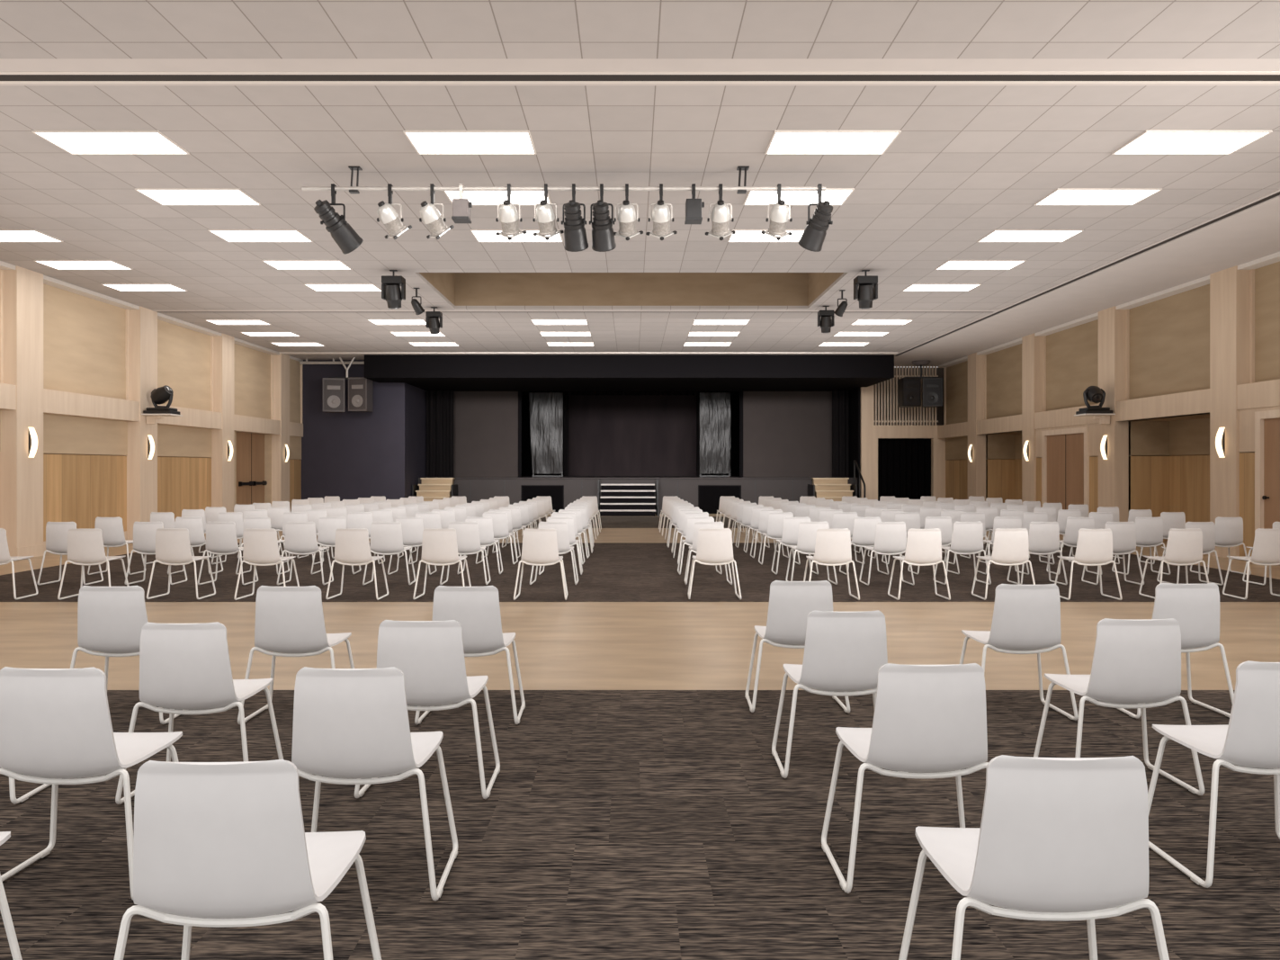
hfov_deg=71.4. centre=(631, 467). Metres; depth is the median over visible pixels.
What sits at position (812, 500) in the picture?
chair
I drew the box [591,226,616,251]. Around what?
hood
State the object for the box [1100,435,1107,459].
wall sconce
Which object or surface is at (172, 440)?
trim
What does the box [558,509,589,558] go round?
chair
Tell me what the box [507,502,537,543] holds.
chair
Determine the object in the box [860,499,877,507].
chair
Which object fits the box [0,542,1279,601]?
carpet
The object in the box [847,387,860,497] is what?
wall
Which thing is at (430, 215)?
spotlight
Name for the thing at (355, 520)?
chair
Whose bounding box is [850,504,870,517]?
chair
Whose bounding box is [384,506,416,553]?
chair
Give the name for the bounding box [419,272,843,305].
ceiling
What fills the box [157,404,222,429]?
trim
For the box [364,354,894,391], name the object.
valance
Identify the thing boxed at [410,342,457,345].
diffuser
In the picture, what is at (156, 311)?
trim
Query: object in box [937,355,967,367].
trim
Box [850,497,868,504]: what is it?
chair
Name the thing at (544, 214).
spotlight
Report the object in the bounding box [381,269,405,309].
head
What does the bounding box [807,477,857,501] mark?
steps
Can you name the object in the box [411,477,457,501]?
steps
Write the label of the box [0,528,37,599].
chair
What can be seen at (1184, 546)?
chair
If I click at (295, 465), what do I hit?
trim
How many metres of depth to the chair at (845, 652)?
4.19 m
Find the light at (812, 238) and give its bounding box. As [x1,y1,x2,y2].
[798,183,832,251]
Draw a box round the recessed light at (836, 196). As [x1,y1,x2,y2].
[742,187,854,205]
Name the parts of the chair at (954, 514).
backrest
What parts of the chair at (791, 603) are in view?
sled leg, seat, backrest, sled leg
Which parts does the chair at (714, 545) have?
sled leg, backrest, sled leg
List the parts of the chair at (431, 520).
sled leg, backrest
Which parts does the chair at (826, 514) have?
backrest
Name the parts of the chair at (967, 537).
sled leg, seat, backrest, sled leg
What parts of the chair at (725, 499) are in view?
backrest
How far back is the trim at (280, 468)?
25.27 m
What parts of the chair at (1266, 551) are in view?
sled leg, seat, backrest, sled leg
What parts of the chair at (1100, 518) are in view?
backrest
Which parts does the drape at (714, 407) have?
frame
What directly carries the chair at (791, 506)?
on the carpet at (613, 571)
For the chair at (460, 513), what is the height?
0.799 m
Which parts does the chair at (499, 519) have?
sled leg, backrest, sled leg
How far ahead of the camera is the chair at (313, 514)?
14.38 m
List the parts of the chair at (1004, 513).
sled leg, backrest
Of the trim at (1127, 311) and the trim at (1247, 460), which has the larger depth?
the trim at (1127, 311)
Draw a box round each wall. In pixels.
[301,359,427,501]
[427,391,847,477]
[522,394,739,475]
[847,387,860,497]
[874,367,943,425]
[987,455,1168,459]
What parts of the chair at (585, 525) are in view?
backrest, sled leg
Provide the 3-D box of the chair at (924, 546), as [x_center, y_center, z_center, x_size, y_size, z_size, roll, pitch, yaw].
[3.240,1.068,10.080,0.591,0.799,0.486,0,0,0]
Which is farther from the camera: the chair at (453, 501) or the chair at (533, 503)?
the chair at (453, 501)
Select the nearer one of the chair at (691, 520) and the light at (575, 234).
the light at (575, 234)
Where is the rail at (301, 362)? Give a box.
[299,358,364,364]
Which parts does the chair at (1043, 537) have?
sled leg, backrest, sled leg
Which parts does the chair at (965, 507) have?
backrest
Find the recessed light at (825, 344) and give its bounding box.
[817,341,869,346]
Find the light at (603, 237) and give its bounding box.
[589,183,616,251]
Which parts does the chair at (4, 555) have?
backrest, seat, sled leg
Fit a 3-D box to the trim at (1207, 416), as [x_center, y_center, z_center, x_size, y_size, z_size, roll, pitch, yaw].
[10.355,-0.960,16.535,1.050,0.040,2.970,0,0,0]
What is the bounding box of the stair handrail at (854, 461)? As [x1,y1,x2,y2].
[853,459,865,497]
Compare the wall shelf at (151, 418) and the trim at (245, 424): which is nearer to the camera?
the wall shelf at (151, 418)
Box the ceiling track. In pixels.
[0,74,1279,80]
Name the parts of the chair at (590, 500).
backrest, sled leg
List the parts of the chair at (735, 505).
backrest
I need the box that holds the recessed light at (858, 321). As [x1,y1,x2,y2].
[850,319,913,324]
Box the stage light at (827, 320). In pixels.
[817,305,834,332]
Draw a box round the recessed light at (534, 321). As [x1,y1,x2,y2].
[530,319,588,324]
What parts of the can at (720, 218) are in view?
gel frame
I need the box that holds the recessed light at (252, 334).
[240,331,300,336]
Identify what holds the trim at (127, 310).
on the trim at (55, 402)
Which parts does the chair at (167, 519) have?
backrest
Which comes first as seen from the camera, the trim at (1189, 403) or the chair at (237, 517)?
the chair at (237, 517)
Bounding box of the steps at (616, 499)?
[596,479,659,516]
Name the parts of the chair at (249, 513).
backrest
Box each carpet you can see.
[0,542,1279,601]
[0,689,1279,959]
[526,516,749,528]
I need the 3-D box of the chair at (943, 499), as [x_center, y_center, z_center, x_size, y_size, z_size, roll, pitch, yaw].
[7.111,1.074,20.412,0.591,0.799,0.486,0,0,-1]
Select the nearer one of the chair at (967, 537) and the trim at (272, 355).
the chair at (967, 537)
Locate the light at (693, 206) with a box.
[684,183,704,223]
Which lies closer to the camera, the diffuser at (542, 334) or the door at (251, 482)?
the diffuser at (542, 334)
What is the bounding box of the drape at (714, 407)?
[698,392,730,476]
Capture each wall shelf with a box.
[141,413,182,424]
[1074,413,1115,423]
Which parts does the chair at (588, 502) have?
backrest, sled leg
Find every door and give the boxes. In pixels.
[236,431,267,504]
[1047,432,1083,509]
[1262,417,1279,563]
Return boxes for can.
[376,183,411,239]
[411,287,424,314]
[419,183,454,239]
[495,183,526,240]
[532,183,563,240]
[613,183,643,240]
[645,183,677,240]
[705,183,735,240]
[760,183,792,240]
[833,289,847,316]
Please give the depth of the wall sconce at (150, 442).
18.30 m
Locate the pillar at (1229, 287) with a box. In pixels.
[1209,265,1254,555]
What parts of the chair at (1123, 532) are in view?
sled leg, backrest, sled leg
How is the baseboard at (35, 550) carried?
on the floor
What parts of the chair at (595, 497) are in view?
backrest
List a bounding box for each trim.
[0,71,1279,83]
[0,260,15,269]
[0,268,2,383]
[0,383,16,409]
[0,409,0,451]
[43,275,139,309]
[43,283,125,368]
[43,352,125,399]
[43,388,139,420]
[43,413,127,455]
[43,453,124,456]
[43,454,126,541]
[43,530,127,552]
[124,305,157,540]
[125,309,129,400]
[152,310,995,311]
[156,311,993,312]
[157,312,221,336]
[157,319,210,384]
[157,375,210,411]
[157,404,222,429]
[157,423,211,456]
[157,456,209,457]
[157,456,211,521]
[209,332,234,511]
[210,335,213,411]
[234,337,280,355]
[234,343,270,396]
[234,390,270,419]
[234,414,280,434]
[234,430,271,504]
[270,354,273,419]
[271,353,289,501]
[279,352,898,354]
[289,355,303,361]
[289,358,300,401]
[289,399,300,422]
[289,421,303,437]
[289,435,301,459]
[289,459,301,510]
[300,364,302,423]
[518,391,742,477]
[860,384,874,499]
[874,425,937,438]
[874,438,947,501]
[894,187,1279,356]
[894,191,1279,356]
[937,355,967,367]
[937,421,967,438]
[943,367,946,424]
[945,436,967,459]
[945,459,967,499]
[946,360,967,424]
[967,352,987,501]
[976,337,1021,355]
[976,414,1021,434]
[984,354,986,419]
[985,430,1021,434]
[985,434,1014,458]
[985,459,1014,502]
[986,343,1021,419]
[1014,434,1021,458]
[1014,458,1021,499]
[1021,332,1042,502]
[1034,312,1098,336]
[1034,403,1098,429]
[1035,422,1098,456]
[1036,456,1098,512]
[1041,426,1092,513]
[1042,335,1046,411]
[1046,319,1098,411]
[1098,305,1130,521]
[1115,275,1209,309]
[1115,388,1209,420]
[1125,309,1129,400]
[1126,412,1209,420]
[1128,420,1169,455]
[1128,456,1169,540]
[1168,454,1209,456]
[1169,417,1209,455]
[1169,455,1209,522]
[1236,378,1279,409]
[1237,251,1279,269]
[1238,405,1279,451]
[1239,452,1254,555]
[1249,268,1254,383]
[1254,261,1279,382]
[1254,409,1279,530]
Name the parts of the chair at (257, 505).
backrest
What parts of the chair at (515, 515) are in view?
backrest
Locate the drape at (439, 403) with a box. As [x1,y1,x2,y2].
[426,390,453,476]
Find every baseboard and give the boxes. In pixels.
[16,544,44,557]
[1209,546,1236,558]
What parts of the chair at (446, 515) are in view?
backrest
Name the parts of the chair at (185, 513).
backrest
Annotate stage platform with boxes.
[418,475,857,513]
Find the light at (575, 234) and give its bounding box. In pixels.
[561,183,588,251]
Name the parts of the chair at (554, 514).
backrest, sled leg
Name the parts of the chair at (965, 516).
sled leg, backrest, sled leg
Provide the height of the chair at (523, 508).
0.799 m
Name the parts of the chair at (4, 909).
seat, sled leg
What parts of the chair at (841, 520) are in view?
backrest, sled leg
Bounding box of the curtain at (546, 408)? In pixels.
[528,392,563,476]
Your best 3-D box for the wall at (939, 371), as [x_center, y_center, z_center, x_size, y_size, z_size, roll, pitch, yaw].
[9.280,-0.895,29.100,3.840,4.750,0.100,0,0,0]
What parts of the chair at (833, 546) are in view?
sled leg, seat, backrest, sled leg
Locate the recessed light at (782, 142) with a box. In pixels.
[765,130,901,154]
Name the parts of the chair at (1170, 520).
sled leg, backrest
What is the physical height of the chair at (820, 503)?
0.799 m
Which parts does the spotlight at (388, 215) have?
gel frame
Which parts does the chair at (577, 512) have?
backrest, sled leg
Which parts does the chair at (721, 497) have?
backrest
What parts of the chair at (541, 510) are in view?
backrest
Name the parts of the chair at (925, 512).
backrest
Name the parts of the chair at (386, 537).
sled leg, backrest, seat, sled leg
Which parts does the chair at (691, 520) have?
sled leg, backrest, sled leg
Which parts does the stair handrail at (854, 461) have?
post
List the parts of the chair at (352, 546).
sled leg, backrest, seat, sled leg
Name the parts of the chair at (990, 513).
backrest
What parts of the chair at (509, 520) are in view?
backrest, sled leg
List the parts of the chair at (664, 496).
backrest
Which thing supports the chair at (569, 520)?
on the carpet at (613, 571)
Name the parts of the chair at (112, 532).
sled leg, backrest, sled leg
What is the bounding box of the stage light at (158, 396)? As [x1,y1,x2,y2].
[143,384,180,414]
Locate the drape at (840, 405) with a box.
[832,390,849,476]
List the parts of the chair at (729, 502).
backrest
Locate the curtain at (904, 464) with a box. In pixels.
[877,438,930,501]
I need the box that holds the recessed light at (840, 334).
[832,331,889,336]
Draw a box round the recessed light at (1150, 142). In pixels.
[1111,130,1272,154]
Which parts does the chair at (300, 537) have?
sled leg, backrest, seat, sled leg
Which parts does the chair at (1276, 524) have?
sled leg, backrest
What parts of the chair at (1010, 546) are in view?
sled leg, seat, backrest, sled leg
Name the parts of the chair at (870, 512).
backrest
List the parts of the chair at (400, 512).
backrest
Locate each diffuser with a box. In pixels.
[243,332,296,335]
[272,342,322,345]
[392,332,443,335]
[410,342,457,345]
[540,332,590,335]
[547,342,593,345]
[684,342,730,345]
[689,332,738,335]
[820,342,868,345]
[835,332,886,335]
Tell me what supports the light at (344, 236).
hanging from the bar
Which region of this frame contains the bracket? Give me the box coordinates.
[904,359,938,378]
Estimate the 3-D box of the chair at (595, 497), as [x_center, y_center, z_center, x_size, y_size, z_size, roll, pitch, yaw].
[-1.007,1.074,21.445,0.591,0.799,0.486,0,0,-1]
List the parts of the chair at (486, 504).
backrest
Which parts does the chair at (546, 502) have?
backrest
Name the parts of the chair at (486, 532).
sled leg, backrest, sled leg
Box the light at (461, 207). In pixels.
[451,183,472,223]
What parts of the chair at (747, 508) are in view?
sled leg, backrest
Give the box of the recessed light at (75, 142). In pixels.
[31,130,189,154]
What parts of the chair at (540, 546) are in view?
sled leg, backrest, seat, sled leg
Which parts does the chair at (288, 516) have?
sled leg, backrest, sled leg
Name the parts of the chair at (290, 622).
sled leg, backrest, seat, sled leg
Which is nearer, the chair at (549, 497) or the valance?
the chair at (549, 497)
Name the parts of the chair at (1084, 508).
backrest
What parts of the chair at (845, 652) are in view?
sled leg, seat, backrest, sled leg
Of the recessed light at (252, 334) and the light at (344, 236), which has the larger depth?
the recessed light at (252, 334)
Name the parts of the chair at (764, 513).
sled leg, backrest, sled leg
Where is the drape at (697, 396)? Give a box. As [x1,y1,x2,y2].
[696,394,705,475]
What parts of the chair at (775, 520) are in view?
sled leg, backrest, sled leg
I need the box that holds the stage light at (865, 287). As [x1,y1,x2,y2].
[853,269,877,309]
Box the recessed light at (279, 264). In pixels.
[261,259,352,269]
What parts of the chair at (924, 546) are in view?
sled leg, seat, backrest, sled leg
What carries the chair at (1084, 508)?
on the carpet at (613, 571)
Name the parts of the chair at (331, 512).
backrest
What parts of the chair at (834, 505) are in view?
backrest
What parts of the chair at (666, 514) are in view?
sled leg, backrest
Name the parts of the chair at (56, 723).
sled leg, backrest, seat, sled leg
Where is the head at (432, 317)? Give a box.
[425,306,442,334]
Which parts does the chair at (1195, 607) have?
sled leg, backrest, sled leg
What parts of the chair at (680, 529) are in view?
sled leg, backrest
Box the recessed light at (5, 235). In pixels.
[0,229,63,241]
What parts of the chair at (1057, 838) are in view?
sled leg, seat, backrest, sled leg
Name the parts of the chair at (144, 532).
sled leg, backrest, sled leg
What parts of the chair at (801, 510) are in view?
backrest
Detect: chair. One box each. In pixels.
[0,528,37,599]
[0,666,182,899]
[0,831,22,959]
[8,777,62,804]
[37,521,103,585]
[57,528,129,599]
[70,585,179,724]
[87,516,143,574]
[114,759,381,959]
[115,621,283,804]
[125,521,187,584]
[143,511,194,563]
[146,528,215,599]
[167,516,223,574]
[181,509,222,557]
[197,521,258,585]
[198,506,242,553]
[211,511,243,563]
[233,504,254,546]
[233,528,299,599]
[235,516,289,574]
[237,509,282,558]
[237,585,354,724]
[252,502,285,543]
[267,506,288,530]
[271,501,290,511]
[277,511,323,563]
[277,521,333,585]
[291,499,308,505]
[291,504,322,546]
[291,666,457,900]
[296,509,334,558]
[307,497,323,505]
[310,516,360,574]
[312,502,331,509]
[318,506,347,552]
[323,496,340,502]
[325,528,388,599]
[326,501,344,507]
[342,499,359,504]
[343,504,364,515]
[347,511,384,563]
[354,619,500,798]
[358,497,373,502]
[359,502,378,511]
[362,521,415,585]
[368,501,391,539]
[368,509,403,557]
[370,496,385,501]
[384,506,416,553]
[385,499,403,507]
[387,516,436,574]
[397,504,418,517]
[399,497,416,504]
[408,496,423,502]
[408,511,441,563]
[410,502,429,511]
[412,528,471,599]
[414,585,525,724]
[420,501,438,511]
[431,509,465,555]
[432,499,449,509]
[439,521,490,584]
[442,497,459,507]
[444,506,465,521]
[451,496,466,504]
[455,504,475,517]
[457,516,502,574]
[464,502,483,517]
[471,501,494,539]
[475,511,518,563]
[480,499,497,509]
[481,509,520,558]
[489,497,505,509]
[492,506,526,553]
[493,496,510,507]
[501,504,533,547]
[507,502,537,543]
[513,528,567,599]
[514,501,541,538]
[521,499,547,536]
[528,497,551,528]
[529,521,578,584]
[531,495,554,528]
[538,516,582,574]
[551,511,584,563]
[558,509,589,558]
[564,506,592,552]
[567,504,593,547]
[569,502,594,542]
[572,501,596,539]
[575,499,599,536]
[580,497,600,532]
[581,496,601,529]
[658,495,678,528]
[659,497,680,532]
[662,499,683,536]
[664,501,688,539]
[666,502,691,543]
[666,504,693,547]
[671,506,699,553]
[672,509,702,557]
[677,511,708,563]
[677,516,722,574]
[684,521,732,584]
[687,528,741,599]
[716,496,740,528]
[717,497,743,532]
[722,499,748,535]
[727,501,755,539]
[731,502,761,543]
[735,504,769,547]
[743,506,778,553]
[744,580,850,713]
[750,509,789,557]
[758,496,773,507]
[758,511,800,563]
[764,497,781,507]
[770,499,788,509]
[771,516,818,574]
[771,609,902,778]
[780,501,798,512]
[785,521,837,584]
[787,502,805,517]
[787,504,815,547]
[799,496,814,504]
[803,528,859,599]
[808,497,824,505]
[808,506,831,521]
[809,509,842,555]
[815,499,833,507]
[821,662,988,893]
[828,501,851,539]
[832,511,864,563]
[838,502,858,511]
[839,516,888,574]
[841,496,857,502]
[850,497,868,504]
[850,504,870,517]
[853,506,886,553]
[859,521,914,585]
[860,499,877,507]
[868,509,904,558]
[874,501,893,507]
[879,496,895,501]
[881,511,920,563]
[886,502,904,509]
[887,528,950,599]
[893,497,909,504]
[898,754,1169,959]
[901,504,921,515]
[907,499,924,506]
[907,516,959,573]
[919,506,948,552]
[920,496,936,501]
[922,501,940,507]
[934,520,991,584]
[936,502,955,510]
[937,497,953,502]
[940,509,970,558]
[943,504,974,546]
[944,511,992,563]
[953,499,970,504]
[959,583,1078,720]
[968,496,984,501]
[969,501,992,539]
[971,528,1035,599]
[975,506,997,548]
[977,516,1029,574]
[983,502,1008,544]
[984,509,1029,557]
[985,497,1002,507]
[1004,499,1022,504]
[1007,504,1028,512]
[1007,521,1067,584]
[1021,511,1054,563]
[1022,501,1040,511]
[1033,617,1204,795]
[1034,506,1061,552]
[1040,509,1081,558]
[1042,502,1062,521]
[1046,516,1101,574]
[1054,528,1122,599]
[1062,504,1088,547]
[1068,511,1119,563]
[1081,521,1144,585]
[1097,506,1118,521]
[1111,516,1170,574]
[1112,509,1158,558]
[1116,582,1234,718]
[1138,528,1208,599]
[1139,511,1185,563]
[1147,660,1279,887]
[1156,521,1223,585]
[1190,516,1251,574]
[1222,528,1279,599]
[1242,521,1279,585]
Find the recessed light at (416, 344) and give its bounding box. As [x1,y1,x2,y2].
[408,341,459,346]
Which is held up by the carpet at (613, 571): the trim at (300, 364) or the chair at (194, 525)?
the chair at (194, 525)
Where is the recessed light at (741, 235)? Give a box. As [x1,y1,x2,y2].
[727,229,804,241]
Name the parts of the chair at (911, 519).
sled leg, backrest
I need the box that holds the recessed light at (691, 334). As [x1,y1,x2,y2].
[687,331,740,336]
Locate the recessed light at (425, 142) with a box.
[402,130,536,154]
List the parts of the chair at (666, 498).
sled leg, backrest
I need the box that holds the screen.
[874,365,938,425]
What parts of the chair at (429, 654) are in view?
sled leg, backrest, seat, sled leg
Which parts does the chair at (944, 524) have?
sled leg, backrest, sled leg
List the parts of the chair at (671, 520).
backrest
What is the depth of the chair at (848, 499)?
21.18 m
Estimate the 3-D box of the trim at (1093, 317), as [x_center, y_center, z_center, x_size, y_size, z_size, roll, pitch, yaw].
[9.925,-3.235,20.155,0.250,0.069,2.970,0,0,0]
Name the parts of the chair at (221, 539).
sled leg, backrest, seat, sled leg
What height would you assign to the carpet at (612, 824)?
0.006 m
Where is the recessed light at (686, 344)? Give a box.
[683,341,732,346]
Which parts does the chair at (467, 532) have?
sled leg, backrest, seat, sled leg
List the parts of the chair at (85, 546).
sled leg, backrest, seat, sled leg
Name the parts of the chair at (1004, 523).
sled leg, backrest, sled leg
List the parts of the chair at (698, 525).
sled leg, backrest, sled leg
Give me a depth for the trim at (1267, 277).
14.06 m
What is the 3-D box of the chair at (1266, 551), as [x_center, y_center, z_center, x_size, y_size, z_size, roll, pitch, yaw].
[7.110,1.068,10.099,0.591,0.799,0.486,0,0,1]
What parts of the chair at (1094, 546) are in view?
sled leg, seat, backrest, sled leg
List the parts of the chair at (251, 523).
sled leg, backrest, sled leg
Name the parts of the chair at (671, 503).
sled leg, backrest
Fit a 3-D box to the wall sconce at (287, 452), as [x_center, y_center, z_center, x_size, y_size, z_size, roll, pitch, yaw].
[-9.887,-0.420,25.590,0.105,0.500,0.150,0,0,0]
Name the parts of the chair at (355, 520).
backrest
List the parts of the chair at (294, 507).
backrest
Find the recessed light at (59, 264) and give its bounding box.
[33,259,133,269]
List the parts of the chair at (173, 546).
sled leg, backrest, seat, sled leg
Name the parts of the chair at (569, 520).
sled leg, backrest, sled leg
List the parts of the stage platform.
hatch frame, hatch frame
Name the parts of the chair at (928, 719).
sled leg, seat, backrest, sled leg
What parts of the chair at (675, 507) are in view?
sled leg, backrest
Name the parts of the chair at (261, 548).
sled leg, backrest, seat, sled leg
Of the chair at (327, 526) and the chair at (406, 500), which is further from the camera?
the chair at (406, 500)
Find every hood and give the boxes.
[330,223,363,254]
[563,226,588,251]
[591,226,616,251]
[798,224,826,251]
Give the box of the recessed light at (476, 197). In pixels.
[443,190,551,205]
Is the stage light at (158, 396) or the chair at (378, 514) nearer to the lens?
the chair at (378, 514)
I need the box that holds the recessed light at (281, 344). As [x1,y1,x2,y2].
[269,341,325,346]
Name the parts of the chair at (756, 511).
sled leg, backrest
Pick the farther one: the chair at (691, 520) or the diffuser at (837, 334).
the diffuser at (837, 334)
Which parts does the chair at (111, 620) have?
sled leg, backrest, sled leg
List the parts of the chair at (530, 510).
backrest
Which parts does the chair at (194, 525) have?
sled leg, backrest, sled leg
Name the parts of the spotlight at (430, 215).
gel frame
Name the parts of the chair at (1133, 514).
backrest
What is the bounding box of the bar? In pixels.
[301,166,826,193]
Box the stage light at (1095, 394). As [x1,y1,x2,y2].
[1075,385,1112,414]
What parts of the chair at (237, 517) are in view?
sled leg, backrest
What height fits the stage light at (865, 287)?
0.643 m
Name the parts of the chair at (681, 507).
sled leg, backrest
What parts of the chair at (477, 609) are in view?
sled leg, backrest, seat, sled leg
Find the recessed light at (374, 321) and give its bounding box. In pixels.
[367,319,425,324]
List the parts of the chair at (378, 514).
backrest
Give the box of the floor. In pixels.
[0,513,1279,689]
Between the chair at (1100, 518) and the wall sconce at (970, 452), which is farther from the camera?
the wall sconce at (970, 452)
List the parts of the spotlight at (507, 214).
gel frame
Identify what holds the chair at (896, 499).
on the floor
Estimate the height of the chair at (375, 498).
0.799 m
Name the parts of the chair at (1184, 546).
sled leg, seat, backrest, sled leg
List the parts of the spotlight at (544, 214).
gel frame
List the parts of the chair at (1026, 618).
sled leg, seat, backrest, sled leg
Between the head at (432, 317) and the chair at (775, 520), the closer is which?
the chair at (775, 520)
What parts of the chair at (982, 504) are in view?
backrest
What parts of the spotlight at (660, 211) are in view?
gel frame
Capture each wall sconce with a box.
[27,427,37,457]
[147,435,154,459]
[227,440,232,460]
[285,444,289,461]
[967,444,972,461]
[1023,440,1029,460]
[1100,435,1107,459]
[1215,427,1225,457]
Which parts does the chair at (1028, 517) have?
backrest, sled leg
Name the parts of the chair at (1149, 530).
sled leg, backrest, sled leg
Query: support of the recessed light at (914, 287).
in the ceiling at (965, 163)
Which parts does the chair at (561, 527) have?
sled leg, backrest, sled leg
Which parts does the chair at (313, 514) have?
backrest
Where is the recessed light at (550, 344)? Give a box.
[546,341,594,346]
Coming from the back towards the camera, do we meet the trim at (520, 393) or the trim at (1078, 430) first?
the trim at (520, 393)
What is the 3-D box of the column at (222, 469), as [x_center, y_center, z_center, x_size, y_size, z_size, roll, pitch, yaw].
[-10.100,-0.895,21.965,0.320,4.750,0.650,0,0,0]
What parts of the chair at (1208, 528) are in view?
sled leg, backrest, sled leg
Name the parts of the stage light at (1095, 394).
plate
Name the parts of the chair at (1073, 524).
sled leg, backrest, sled leg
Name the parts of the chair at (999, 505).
backrest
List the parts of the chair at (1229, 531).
sled leg, backrest, sled leg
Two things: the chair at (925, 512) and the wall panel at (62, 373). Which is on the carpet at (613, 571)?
the chair at (925, 512)
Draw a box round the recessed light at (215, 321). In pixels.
[205,319,271,324]
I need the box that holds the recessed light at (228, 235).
[207,229,313,241]
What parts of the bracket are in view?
plate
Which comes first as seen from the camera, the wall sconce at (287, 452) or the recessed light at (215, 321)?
the recessed light at (215, 321)
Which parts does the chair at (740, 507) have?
sled leg, backrest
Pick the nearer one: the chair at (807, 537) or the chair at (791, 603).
the chair at (791, 603)
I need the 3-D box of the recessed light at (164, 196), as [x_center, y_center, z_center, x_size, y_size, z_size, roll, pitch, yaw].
[-5.200,-3.262,10.730,1.224,0.016,0.624,0,0,0]
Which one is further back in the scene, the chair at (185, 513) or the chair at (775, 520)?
the chair at (185, 513)
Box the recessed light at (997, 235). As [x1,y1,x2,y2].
[977,229,1083,241]
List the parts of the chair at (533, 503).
backrest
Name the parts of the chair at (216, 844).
sled leg, backrest, seat, sled leg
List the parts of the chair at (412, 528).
sled leg, backrest, sled leg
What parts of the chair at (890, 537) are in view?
sled leg, seat, backrest, sled leg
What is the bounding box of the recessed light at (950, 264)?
[934,259,1026,269]
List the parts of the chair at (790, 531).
sled leg, backrest, sled leg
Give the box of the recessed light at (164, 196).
[134,187,261,205]
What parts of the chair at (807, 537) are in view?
sled leg, backrest, sled leg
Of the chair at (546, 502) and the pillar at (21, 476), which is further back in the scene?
the chair at (546, 502)
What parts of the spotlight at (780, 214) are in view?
gel frame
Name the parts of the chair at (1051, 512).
backrest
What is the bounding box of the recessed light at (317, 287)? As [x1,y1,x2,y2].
[304,283,381,291]
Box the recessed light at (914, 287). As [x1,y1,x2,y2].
[902,283,981,291]
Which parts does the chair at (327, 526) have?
sled leg, backrest, sled leg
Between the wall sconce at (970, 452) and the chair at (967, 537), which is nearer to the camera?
the chair at (967, 537)
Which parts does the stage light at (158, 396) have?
plate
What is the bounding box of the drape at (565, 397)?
[559,394,568,475]
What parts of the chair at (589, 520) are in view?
backrest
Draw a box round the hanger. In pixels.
[328,357,360,378]
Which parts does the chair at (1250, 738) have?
sled leg, seat, backrest, sled leg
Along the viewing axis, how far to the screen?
28.55 m
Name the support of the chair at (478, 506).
on the carpet at (613, 571)
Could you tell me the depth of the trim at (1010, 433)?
24.17 m
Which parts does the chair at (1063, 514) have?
backrest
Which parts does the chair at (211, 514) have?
backrest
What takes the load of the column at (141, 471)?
on the floor
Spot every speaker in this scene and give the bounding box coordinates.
[322,377,344,412]
[348,376,372,411]
[897,377,921,407]
[922,377,942,407]
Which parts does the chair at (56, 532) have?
sled leg, backrest, sled leg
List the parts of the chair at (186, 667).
sled leg, backrest, seat, sled leg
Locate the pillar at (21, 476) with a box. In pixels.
[0,265,43,556]
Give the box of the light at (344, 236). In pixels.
[313,183,363,254]
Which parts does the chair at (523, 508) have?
backrest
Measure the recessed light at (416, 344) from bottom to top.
0.016 m
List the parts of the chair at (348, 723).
sled leg, backrest, seat, sled leg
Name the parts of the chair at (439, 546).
sled leg, backrest, seat, sled leg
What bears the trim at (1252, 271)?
on the trim at (1261, 394)
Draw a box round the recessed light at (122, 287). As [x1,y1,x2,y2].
[100,283,187,291]
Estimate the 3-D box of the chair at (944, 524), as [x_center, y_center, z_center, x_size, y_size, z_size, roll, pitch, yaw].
[4.214,1.068,12.458,0.591,0.799,0.486,0,0,-1]
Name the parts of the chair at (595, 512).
backrest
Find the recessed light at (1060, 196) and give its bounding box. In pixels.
[1033,187,1162,205]
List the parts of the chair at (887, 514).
backrest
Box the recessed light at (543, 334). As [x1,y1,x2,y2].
[539,331,591,336]
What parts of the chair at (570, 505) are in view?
backrest, sled leg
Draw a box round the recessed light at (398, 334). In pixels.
[389,331,446,336]
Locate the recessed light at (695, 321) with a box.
[692,319,750,324]
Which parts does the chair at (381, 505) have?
backrest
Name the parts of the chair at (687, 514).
sled leg, backrest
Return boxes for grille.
[349,378,365,409]
[904,379,920,404]
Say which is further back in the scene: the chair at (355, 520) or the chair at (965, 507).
the chair at (965, 507)
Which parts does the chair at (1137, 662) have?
sled leg, seat, backrest, sled leg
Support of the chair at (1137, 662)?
on the carpet at (612, 824)
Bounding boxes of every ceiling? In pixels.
[0,0,1279,366]
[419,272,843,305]
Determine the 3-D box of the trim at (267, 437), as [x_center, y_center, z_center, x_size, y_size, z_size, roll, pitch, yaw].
[-10.235,0.270,23.775,0.050,2.420,2.970,0,0,0]
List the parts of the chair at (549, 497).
backrest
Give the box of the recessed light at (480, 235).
[470,229,563,241]
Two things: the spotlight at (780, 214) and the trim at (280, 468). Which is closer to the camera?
the spotlight at (780, 214)
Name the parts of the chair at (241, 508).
backrest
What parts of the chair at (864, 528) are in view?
sled leg, backrest, sled leg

